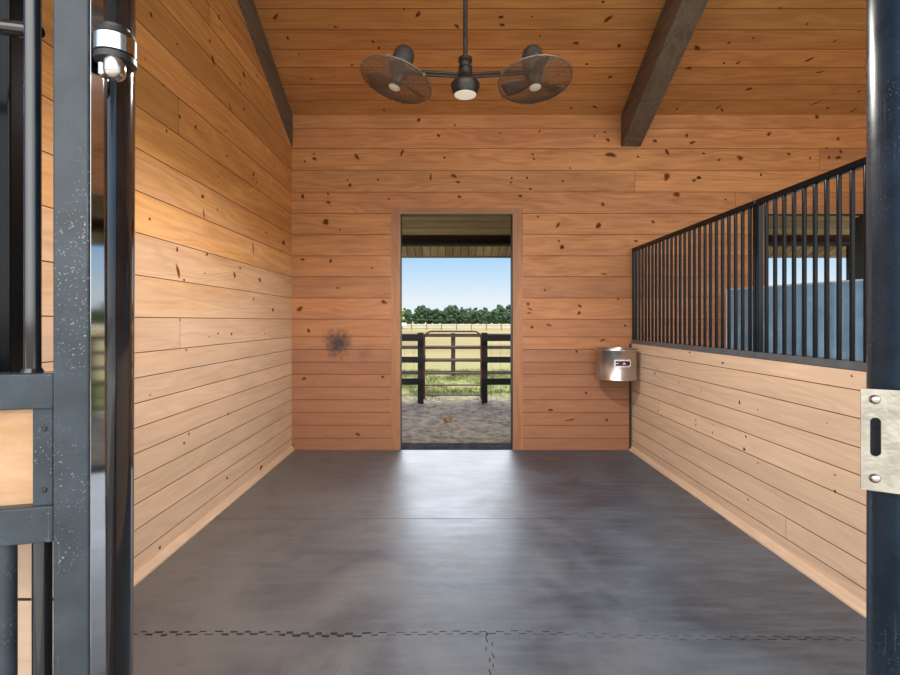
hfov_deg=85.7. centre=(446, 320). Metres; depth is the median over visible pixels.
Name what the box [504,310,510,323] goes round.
tree
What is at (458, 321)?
tree
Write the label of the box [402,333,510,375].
fence
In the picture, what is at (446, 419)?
clump
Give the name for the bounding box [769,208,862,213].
trim
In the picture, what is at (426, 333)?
gate
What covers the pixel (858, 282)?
door
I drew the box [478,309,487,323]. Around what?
tree
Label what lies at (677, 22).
rafter
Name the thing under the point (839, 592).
baseboard
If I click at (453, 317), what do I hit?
tree
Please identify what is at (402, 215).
trim
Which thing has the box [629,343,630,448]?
pipe
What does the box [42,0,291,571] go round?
wall
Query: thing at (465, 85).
ceiling fan
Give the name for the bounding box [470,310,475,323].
tree
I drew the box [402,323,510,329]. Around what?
fence
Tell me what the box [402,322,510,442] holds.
ground
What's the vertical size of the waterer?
0.315 m
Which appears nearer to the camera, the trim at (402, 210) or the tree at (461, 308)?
the trim at (402, 210)
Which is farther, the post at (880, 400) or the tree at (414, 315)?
the tree at (414, 315)
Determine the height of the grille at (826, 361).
1.020 m
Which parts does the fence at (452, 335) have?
fence post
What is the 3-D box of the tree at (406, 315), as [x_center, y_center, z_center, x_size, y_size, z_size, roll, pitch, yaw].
[-15.742,-1.303,188.656,3.996,5.693,3.861,0,0,-17]
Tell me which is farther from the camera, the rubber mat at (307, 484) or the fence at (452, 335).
the fence at (452, 335)
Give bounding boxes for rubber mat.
[133,631,492,674]
[134,519,865,640]
[214,450,724,518]
[486,631,865,674]
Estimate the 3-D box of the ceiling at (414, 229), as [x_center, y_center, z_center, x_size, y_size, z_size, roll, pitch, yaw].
[2.250,-1.592,6.450,13.500,1.166,2.311,0,0,0]
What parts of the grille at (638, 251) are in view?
rail, rail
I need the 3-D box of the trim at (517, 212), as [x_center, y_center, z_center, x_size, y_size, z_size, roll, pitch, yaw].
[0.764,0.086,5.200,0.105,2.597,0.008,0,0,0]
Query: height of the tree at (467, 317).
6.519 m
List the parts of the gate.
rail, rail, rail, rail, rail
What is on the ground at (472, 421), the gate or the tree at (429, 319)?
the tree at (429, 319)
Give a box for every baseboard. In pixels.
[134,446,294,585]
[629,446,865,617]
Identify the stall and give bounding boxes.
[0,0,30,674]
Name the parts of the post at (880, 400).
latch plate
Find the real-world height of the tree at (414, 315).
5.996 m
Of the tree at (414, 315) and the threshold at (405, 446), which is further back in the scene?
the tree at (414, 315)
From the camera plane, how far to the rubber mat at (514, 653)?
2.01 m
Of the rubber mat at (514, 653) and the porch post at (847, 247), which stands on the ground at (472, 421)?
the porch post at (847, 247)
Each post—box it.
[92,0,137,674]
[846,246,848,279]
[860,0,899,674]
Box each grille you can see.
[631,200,763,357]
[755,157,865,371]
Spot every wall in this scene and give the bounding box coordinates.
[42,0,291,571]
[291,115,865,449]
[632,343,865,602]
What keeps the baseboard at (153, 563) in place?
attached to the wall at (213, 364)
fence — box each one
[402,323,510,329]
[402,332,423,403]
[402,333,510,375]
[481,332,510,403]
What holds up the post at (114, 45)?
on the floor
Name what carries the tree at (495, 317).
on the ground at (472, 421)
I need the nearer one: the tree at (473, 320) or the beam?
the beam
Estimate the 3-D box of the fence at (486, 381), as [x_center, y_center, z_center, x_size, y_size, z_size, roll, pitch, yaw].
[3.753,0.822,8.365,6.297,1.245,0.130,0,0,0]
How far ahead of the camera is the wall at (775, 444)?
2.99 m
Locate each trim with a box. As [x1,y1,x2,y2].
[391,208,400,449]
[400,208,512,213]
[401,214,512,449]
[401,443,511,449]
[402,255,845,257]
[513,208,522,449]
[763,208,763,285]
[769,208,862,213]
[855,216,862,278]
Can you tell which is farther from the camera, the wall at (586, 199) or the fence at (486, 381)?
the fence at (486, 381)
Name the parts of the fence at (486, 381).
fence post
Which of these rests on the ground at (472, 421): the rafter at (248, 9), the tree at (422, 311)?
the tree at (422, 311)
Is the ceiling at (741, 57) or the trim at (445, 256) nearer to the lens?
the ceiling at (741, 57)
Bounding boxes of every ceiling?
[253,0,865,114]
[402,216,858,255]
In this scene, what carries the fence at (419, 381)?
on the ground at (472, 421)
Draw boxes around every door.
[0,0,106,674]
[726,279,862,360]
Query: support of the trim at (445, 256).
attached to the ceiling at (414, 229)
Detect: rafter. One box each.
[237,0,292,146]
[621,0,707,146]
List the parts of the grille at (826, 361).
rail, rail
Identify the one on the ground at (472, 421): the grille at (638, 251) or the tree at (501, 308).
the tree at (501, 308)
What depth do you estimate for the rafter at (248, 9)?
4.46 m
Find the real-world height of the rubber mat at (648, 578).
0.016 m
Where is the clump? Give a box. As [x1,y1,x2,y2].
[443,416,451,421]
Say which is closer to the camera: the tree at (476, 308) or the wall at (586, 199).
the wall at (586, 199)
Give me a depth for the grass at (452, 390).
10.45 m
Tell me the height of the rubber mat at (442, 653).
0.014 m
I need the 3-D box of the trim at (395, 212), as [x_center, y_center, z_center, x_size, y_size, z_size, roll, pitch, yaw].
[-0.545,0.086,5.200,0.105,2.597,0.008,0,0,0]
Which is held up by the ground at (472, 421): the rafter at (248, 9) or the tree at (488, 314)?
the tree at (488, 314)
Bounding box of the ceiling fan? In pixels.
[360,0,572,104]
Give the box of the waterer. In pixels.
[595,347,636,380]
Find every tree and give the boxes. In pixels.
[402,310,410,323]
[411,310,419,323]
[416,306,426,323]
[425,308,433,323]
[431,308,441,323]
[441,310,448,323]
[446,306,457,323]
[455,310,461,323]
[460,307,464,323]
[462,308,471,323]
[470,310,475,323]
[472,307,479,323]
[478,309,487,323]
[484,313,490,323]
[491,309,501,323]
[496,304,505,323]
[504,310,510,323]
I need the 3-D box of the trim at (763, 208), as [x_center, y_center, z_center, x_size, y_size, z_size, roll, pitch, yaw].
[3.353,0.086,5.200,0.105,2.597,0.008,0,0,0]
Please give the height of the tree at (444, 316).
5.928 m
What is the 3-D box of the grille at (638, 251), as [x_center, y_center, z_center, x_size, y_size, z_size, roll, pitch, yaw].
[2.030,-0.271,4.160,0.101,1.020,2.075,0,0,0]
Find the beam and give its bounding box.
[402,242,848,245]
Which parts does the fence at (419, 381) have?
fence post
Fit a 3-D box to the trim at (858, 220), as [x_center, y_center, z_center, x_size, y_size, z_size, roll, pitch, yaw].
[3.982,0.119,5.297,1.155,2.532,0.186,0,0,0]
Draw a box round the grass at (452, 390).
[402,368,510,399]
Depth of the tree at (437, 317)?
187.51 m
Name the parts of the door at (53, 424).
wood panel, cross rod, rail, rail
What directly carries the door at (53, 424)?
attached to the post at (114, 45)
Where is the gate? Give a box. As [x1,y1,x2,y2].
[423,330,481,398]
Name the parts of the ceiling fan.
blade, blade, fan motor, blade, arm, arm, blade, fan motor, blade, blade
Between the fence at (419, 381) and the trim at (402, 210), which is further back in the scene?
the fence at (419, 381)

